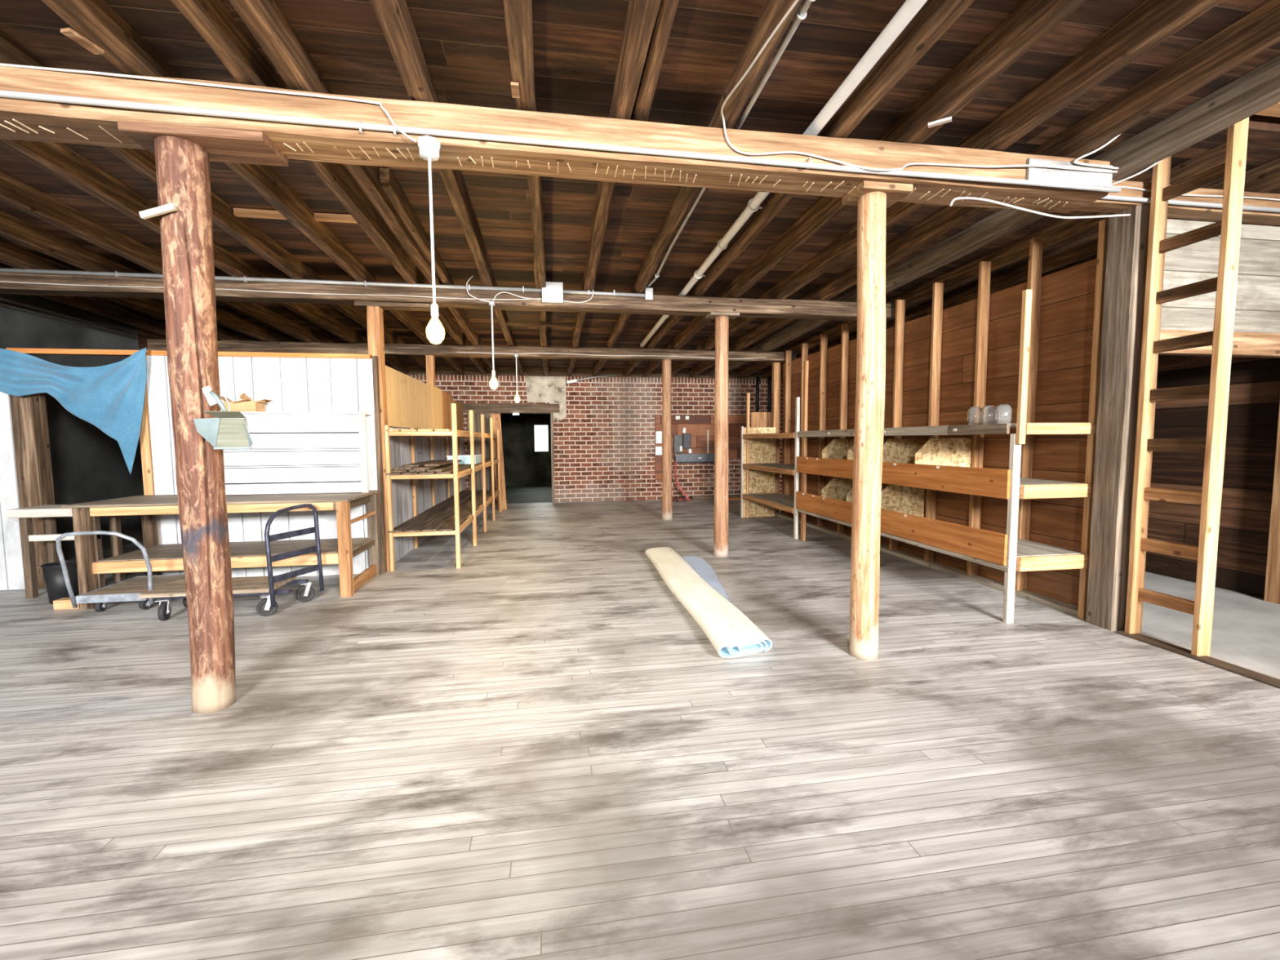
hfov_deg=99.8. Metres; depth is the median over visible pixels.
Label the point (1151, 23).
joist
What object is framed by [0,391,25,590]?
wall
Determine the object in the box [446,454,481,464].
box
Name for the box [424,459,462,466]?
plank
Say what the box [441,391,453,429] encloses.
panel
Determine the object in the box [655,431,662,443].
paper notice
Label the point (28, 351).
trim
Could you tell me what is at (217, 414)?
hood
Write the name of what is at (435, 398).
panel
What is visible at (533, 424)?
window
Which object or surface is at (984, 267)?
stud
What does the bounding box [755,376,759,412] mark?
pipe
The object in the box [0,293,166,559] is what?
wall
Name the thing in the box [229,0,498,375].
joist
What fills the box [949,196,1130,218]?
cable
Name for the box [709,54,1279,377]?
joist
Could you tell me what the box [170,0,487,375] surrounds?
joist
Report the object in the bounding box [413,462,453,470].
plank
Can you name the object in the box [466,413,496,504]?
trim
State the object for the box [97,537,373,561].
shelf
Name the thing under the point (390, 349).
timber beam
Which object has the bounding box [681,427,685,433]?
outlet box
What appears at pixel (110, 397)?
tarp
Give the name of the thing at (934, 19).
joist
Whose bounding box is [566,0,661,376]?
joist
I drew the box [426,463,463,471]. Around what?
plank
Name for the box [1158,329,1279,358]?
trim
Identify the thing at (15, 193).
joist
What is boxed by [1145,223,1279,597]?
wall
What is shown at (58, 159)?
joist
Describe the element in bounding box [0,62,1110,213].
timber beam
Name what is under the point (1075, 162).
cable
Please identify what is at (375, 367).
trim
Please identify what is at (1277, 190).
joist
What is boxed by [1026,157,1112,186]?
plate
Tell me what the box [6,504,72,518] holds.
plank
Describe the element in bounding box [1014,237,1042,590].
stud
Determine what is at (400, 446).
wall
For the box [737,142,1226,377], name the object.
joist
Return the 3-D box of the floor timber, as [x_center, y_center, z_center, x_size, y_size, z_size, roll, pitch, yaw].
[2.697,0.463,13.521,1.200,0.052,0.103,-1,4,-9]
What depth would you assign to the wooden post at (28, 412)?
5.56 m
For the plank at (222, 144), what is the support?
on the log post at (182, 166)
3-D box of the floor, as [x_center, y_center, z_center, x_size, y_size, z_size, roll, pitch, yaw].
[-1.128,0.980,7.760,12.800,0.080,21.500,-1,4,-9]
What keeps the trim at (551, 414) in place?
attached to the wall at (604, 445)
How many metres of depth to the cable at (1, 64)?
2.73 m
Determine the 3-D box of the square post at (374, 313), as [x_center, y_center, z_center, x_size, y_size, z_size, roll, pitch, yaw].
[-3.001,-0.449,6.229,0.136,3.020,0.154,-1,4,-9]
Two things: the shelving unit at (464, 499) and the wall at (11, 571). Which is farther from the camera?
the shelving unit at (464, 499)
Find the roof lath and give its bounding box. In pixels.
[233,208,356,222]
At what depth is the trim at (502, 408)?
12.82 m
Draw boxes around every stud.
[771,362,781,515]
[783,350,791,515]
[799,342,808,520]
[817,334,827,526]
[837,324,848,533]
[888,299,905,550]
[924,282,943,561]
[967,261,991,575]
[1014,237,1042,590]
[1077,219,1107,618]
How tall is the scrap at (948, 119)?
0.015 m
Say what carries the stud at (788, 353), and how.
attached to the wooden wall at (1067, 303)
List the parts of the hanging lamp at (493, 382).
cord, bulb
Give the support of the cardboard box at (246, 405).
on the panel at (291, 452)
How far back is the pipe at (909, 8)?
2.98 m
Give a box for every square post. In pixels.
[366,306,390,571]
[425,355,435,386]
[1085,204,1150,631]
[1263,400,1279,604]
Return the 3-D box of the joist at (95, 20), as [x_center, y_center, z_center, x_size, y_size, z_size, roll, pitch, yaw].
[-2.858,-2.212,4.591,0.137,0.673,16.270,-1,4,-9]
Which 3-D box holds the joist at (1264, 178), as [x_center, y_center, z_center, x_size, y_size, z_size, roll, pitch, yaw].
[4.451,-2.349,5.766,0.128,0.673,16.270,-1,4,-9]
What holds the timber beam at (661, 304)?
attached to the wall at (88, 464)
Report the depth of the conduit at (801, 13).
2.91 m
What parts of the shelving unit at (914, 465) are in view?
post, rail, shelf, post, post, shelf, shelf, rail, rail, rail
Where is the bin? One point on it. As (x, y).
(56, 588)
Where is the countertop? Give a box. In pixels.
[61,490,378,508]
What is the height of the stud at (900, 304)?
3.208 m
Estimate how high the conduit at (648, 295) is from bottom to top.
0.140 m
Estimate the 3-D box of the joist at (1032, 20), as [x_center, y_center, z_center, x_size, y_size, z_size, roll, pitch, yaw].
[1.409,-2.292,5.277,0.146,0.673,16.270,-1,4,-9]
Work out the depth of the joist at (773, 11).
3.01 m
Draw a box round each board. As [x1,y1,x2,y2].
[691,494,740,500]
[1254,102,1279,117]
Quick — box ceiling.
[0,0,1279,370]
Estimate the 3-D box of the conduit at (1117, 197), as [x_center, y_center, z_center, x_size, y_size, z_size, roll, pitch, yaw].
[4.458,-2.049,4.042,2.640,0.030,0.031,-1,4,-9]
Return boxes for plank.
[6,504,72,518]
[117,120,288,166]
[354,301,431,311]
[391,469,409,472]
[393,465,424,469]
[401,459,445,466]
[408,466,442,471]
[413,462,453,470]
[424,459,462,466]
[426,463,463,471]
[490,413,506,510]
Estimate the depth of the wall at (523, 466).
18.08 m
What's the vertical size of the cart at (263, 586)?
0.937 m
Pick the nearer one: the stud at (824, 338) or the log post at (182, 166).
the log post at (182, 166)
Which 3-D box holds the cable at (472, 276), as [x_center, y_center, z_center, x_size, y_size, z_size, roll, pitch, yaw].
[-1.838,-2.170,6.115,0.257,0.276,0.046,-2,5,-24]
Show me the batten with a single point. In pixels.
(508, 323)
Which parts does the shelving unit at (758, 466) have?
post, post, panel, rail, rail, rail, post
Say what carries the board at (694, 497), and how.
on the floor
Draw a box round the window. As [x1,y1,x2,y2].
[533,424,549,452]
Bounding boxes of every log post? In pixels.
[154,135,235,714]
[662,359,672,519]
[713,315,728,557]
[849,191,886,660]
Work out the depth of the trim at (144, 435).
5.72 m
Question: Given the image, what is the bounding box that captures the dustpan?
[193,386,253,448]
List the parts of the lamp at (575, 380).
rod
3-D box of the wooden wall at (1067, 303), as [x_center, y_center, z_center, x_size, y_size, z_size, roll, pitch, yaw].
[3.319,-0.560,7.490,0.030,2.970,6.330,-1,4,-9]
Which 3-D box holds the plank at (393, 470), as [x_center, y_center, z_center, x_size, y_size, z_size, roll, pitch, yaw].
[-2.989,-0.170,7.227,0.206,0.024,1.890,-1,4,-9]
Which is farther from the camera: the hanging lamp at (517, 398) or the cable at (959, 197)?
the hanging lamp at (517, 398)
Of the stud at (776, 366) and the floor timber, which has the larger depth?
the floor timber
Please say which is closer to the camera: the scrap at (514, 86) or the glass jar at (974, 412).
the scrap at (514, 86)
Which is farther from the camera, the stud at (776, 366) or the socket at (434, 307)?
the stud at (776, 366)
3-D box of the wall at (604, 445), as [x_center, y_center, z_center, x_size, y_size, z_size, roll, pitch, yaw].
[-2.045,-0.988,13.238,12.800,3.050,0.358,-1,4,-9]
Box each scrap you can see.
[60,27,104,54]
[138,203,177,219]
[511,81,519,97]
[928,115,951,128]
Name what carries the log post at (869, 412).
on the floor
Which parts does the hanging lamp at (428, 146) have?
cord, bulb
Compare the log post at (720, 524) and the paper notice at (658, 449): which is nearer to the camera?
the log post at (720, 524)
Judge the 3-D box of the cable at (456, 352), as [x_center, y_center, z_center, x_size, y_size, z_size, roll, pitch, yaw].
[-0.385,-2.237,9.696,5.601,0.052,0.017,-1,4,-9]
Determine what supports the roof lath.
attached to the ceiling
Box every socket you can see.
[431,302,439,317]
[491,369,495,376]
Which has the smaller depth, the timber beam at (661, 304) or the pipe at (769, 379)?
the timber beam at (661, 304)
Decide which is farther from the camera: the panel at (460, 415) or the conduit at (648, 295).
the panel at (460, 415)
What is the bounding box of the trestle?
[18,515,124,598]
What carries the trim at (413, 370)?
on the wall at (604, 445)
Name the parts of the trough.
lid, foot rail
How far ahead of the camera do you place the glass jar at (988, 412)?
4.83 m
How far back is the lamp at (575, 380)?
12.93 m
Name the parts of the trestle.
leg, leg, rail, leg, leg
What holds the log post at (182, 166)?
on the floor
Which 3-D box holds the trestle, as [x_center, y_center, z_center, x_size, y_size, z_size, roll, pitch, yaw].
[-5.702,0.743,5.432,0.640,0.797,0.310,-1,4,-9]
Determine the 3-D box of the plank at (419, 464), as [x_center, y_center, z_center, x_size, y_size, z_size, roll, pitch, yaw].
[-2.902,-0.229,7.308,0.206,0.026,1.650,-1,4,-9]
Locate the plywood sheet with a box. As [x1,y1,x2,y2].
[751,412,771,427]
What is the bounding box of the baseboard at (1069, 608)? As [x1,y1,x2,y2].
[775,512,1086,618]
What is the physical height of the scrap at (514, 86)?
0.018 m
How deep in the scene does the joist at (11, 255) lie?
5.79 m
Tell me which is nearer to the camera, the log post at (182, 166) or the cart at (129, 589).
the log post at (182, 166)
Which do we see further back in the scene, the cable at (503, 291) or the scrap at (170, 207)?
the cable at (503, 291)
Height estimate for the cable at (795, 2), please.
0.254 m
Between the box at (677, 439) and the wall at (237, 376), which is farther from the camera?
the box at (677, 439)
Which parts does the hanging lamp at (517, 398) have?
cord, bulb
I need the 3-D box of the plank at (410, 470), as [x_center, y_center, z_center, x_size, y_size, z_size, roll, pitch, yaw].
[-2.788,-0.177,7.305,0.184,0.025,1.900,-1,4,-9]
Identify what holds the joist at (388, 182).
attached to the joist at (264, 19)
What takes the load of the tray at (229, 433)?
on the dustpan
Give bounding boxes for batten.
[506,321,575,327]
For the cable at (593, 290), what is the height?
0.252 m
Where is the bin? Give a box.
[40,560,79,604]
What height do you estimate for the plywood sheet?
2.051 m
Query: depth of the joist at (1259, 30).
3.21 m
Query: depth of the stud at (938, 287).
6.24 m
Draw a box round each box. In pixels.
[220,392,273,412]
[542,281,563,303]
[673,435,682,453]
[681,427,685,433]
[682,433,691,448]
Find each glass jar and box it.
[967,406,982,424]
[980,404,995,424]
[994,404,1012,423]
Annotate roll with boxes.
[644,546,772,657]
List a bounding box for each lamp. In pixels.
[417,135,444,344]
[488,301,497,389]
[514,354,519,402]
[566,374,615,383]
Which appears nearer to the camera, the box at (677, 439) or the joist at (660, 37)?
the joist at (660, 37)
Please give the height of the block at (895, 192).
0.044 m
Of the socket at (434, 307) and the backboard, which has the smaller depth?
the socket at (434, 307)
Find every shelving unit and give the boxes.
[383,403,502,571]
[740,392,799,538]
[795,289,1096,623]
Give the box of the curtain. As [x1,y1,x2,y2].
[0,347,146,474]
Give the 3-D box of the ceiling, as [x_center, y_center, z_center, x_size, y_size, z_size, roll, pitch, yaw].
[-0.745,-2.652,4.953,13.200,1.108,16.770,-1,4,-9]
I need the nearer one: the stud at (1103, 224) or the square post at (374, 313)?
the stud at (1103, 224)
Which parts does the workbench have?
leg, leg, leg, rail, rail, rail, rail, leg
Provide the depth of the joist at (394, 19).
2.89 m
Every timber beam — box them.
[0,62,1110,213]
[0,271,895,321]
[146,338,795,362]
[1074,180,1279,225]
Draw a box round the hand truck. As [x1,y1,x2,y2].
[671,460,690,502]
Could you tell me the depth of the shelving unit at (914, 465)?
5.00 m
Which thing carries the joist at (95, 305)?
attached to the ceiling
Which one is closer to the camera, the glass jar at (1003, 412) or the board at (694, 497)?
the glass jar at (1003, 412)
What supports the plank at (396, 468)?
on the plank at (393, 470)
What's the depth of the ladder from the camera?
3.68 m
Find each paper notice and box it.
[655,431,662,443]
[655,446,662,454]
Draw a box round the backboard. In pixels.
[654,415,746,479]
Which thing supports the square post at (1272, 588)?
on the floor
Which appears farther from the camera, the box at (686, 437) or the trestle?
the box at (686, 437)
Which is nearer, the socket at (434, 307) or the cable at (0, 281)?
the socket at (434, 307)
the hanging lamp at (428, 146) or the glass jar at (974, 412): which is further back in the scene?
the glass jar at (974, 412)
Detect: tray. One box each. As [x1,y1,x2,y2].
[215,418,249,447]
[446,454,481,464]
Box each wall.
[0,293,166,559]
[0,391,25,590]
[145,355,382,577]
[389,374,782,503]
[389,426,465,562]
[500,413,551,485]
[781,258,1097,606]
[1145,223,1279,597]
[1160,218,1279,333]
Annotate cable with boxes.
[0,62,416,142]
[0,280,541,300]
[456,351,766,359]
[466,275,488,302]
[493,291,542,301]
[563,289,593,302]
[720,0,1117,173]
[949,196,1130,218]
[1073,133,1120,169]
[1111,159,1163,185]
[1111,186,1279,200]
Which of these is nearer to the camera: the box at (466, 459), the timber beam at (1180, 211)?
the timber beam at (1180, 211)
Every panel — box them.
[221,412,371,495]
[385,365,429,429]
[426,383,443,429]
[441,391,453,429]
[453,400,463,431]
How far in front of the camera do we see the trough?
13.50 m
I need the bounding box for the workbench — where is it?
[61,490,381,609]
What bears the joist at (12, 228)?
attached to the ceiling
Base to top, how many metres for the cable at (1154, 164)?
0.266 m
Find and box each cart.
[55,530,184,612]
[137,503,324,621]
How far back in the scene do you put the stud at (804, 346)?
9.51 m
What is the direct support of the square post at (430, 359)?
on the floor
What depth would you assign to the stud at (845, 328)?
8.19 m
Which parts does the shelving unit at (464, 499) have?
wall post, wall post, wall post, wall post, post, wall post, post, rail, rail, rail, post, post, post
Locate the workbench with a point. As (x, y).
(341, 550)
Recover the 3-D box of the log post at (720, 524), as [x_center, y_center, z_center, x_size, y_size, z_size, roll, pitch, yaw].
[1.041,-0.533,6.886,0.190,3.035,0.197,-1,4,-9]
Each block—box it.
[53,597,79,609]
[705,311,739,319]
[842,180,912,207]
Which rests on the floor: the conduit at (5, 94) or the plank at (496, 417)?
the plank at (496, 417)
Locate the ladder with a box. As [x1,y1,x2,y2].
[1124,117,1248,656]
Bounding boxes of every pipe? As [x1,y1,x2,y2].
[640,0,927,346]
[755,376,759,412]
[767,376,771,412]
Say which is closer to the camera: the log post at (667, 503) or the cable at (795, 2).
the cable at (795, 2)
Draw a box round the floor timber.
[728,497,740,500]
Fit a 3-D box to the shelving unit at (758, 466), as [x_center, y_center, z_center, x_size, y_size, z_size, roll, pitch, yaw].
[2.503,-0.389,9.259,0.767,2.380,2.372,-1,4,-9]
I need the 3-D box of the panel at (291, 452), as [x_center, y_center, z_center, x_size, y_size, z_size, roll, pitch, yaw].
[-3.737,-0.290,5.802,1.575,0.863,0.300,-1,4,-9]
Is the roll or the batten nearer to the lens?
the roll
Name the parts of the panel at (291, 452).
post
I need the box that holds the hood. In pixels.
[203,411,245,417]
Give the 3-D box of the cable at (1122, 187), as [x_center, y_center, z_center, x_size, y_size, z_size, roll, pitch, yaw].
[4.405,-2.119,4.044,2.541,0.042,0.012,-1,4,-9]
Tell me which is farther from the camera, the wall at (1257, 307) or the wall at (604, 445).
the wall at (604, 445)
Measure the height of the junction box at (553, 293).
0.230 m
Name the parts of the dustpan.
handle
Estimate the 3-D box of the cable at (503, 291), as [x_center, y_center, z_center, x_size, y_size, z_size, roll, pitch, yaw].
[-1.410,-2.105,6.210,0.556,0.109,0.033,-1,4,-9]
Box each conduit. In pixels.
[0,89,1121,193]
[0,267,653,301]
[0,297,136,338]
[647,0,815,287]
[1100,195,1279,213]
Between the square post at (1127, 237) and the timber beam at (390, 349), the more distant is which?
the timber beam at (390, 349)
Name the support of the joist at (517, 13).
attached to the ceiling
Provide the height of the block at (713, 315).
0.034 m
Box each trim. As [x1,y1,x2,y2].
[6,347,372,359]
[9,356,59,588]
[139,380,155,495]
[372,355,386,573]
[387,365,782,378]
[462,403,559,413]
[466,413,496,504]
[550,413,555,502]
[1116,631,1279,688]
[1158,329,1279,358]
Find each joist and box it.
[0,29,436,374]
[0,138,408,374]
[0,170,333,342]
[0,209,294,342]
[0,240,256,341]
[0,264,165,336]
[41,0,464,374]
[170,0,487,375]
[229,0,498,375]
[369,0,524,375]
[379,167,453,284]
[502,0,548,376]
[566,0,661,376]
[591,0,801,376]
[623,0,974,377]
[630,0,679,121]
[642,0,1086,377]
[671,0,1222,376]
[688,0,1279,377]
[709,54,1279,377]
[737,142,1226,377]
[761,158,1279,378]
[1013,187,1279,286]
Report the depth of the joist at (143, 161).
4.66 m
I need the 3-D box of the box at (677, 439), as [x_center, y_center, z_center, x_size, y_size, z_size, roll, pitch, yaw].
[0.943,-0.900,13.470,0.210,0.440,0.126,-1,4,-9]
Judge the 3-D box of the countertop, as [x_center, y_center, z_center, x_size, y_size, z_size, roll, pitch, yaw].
[-4.053,0.185,5.450,2.380,0.028,0.943,-1,4,-9]
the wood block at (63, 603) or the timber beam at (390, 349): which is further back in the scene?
the timber beam at (390, 349)
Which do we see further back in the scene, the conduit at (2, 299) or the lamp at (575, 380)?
the lamp at (575, 380)
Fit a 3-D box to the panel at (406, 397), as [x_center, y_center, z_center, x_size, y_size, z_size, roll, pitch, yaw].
[-3.182,-1.072,7.359,0.017,0.720,2.540,-1,4,-9]
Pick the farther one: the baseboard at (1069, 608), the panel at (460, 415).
the panel at (460, 415)
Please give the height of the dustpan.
0.330 m
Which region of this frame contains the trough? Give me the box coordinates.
[675,453,714,463]
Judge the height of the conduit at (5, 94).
0.090 m
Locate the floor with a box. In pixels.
[0,484,1279,959]
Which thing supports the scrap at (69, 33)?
attached to the joist at (95, 20)
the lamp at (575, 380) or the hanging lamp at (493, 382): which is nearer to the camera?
the hanging lamp at (493, 382)
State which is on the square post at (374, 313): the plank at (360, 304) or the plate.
the plank at (360, 304)
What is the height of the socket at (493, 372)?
0.075 m

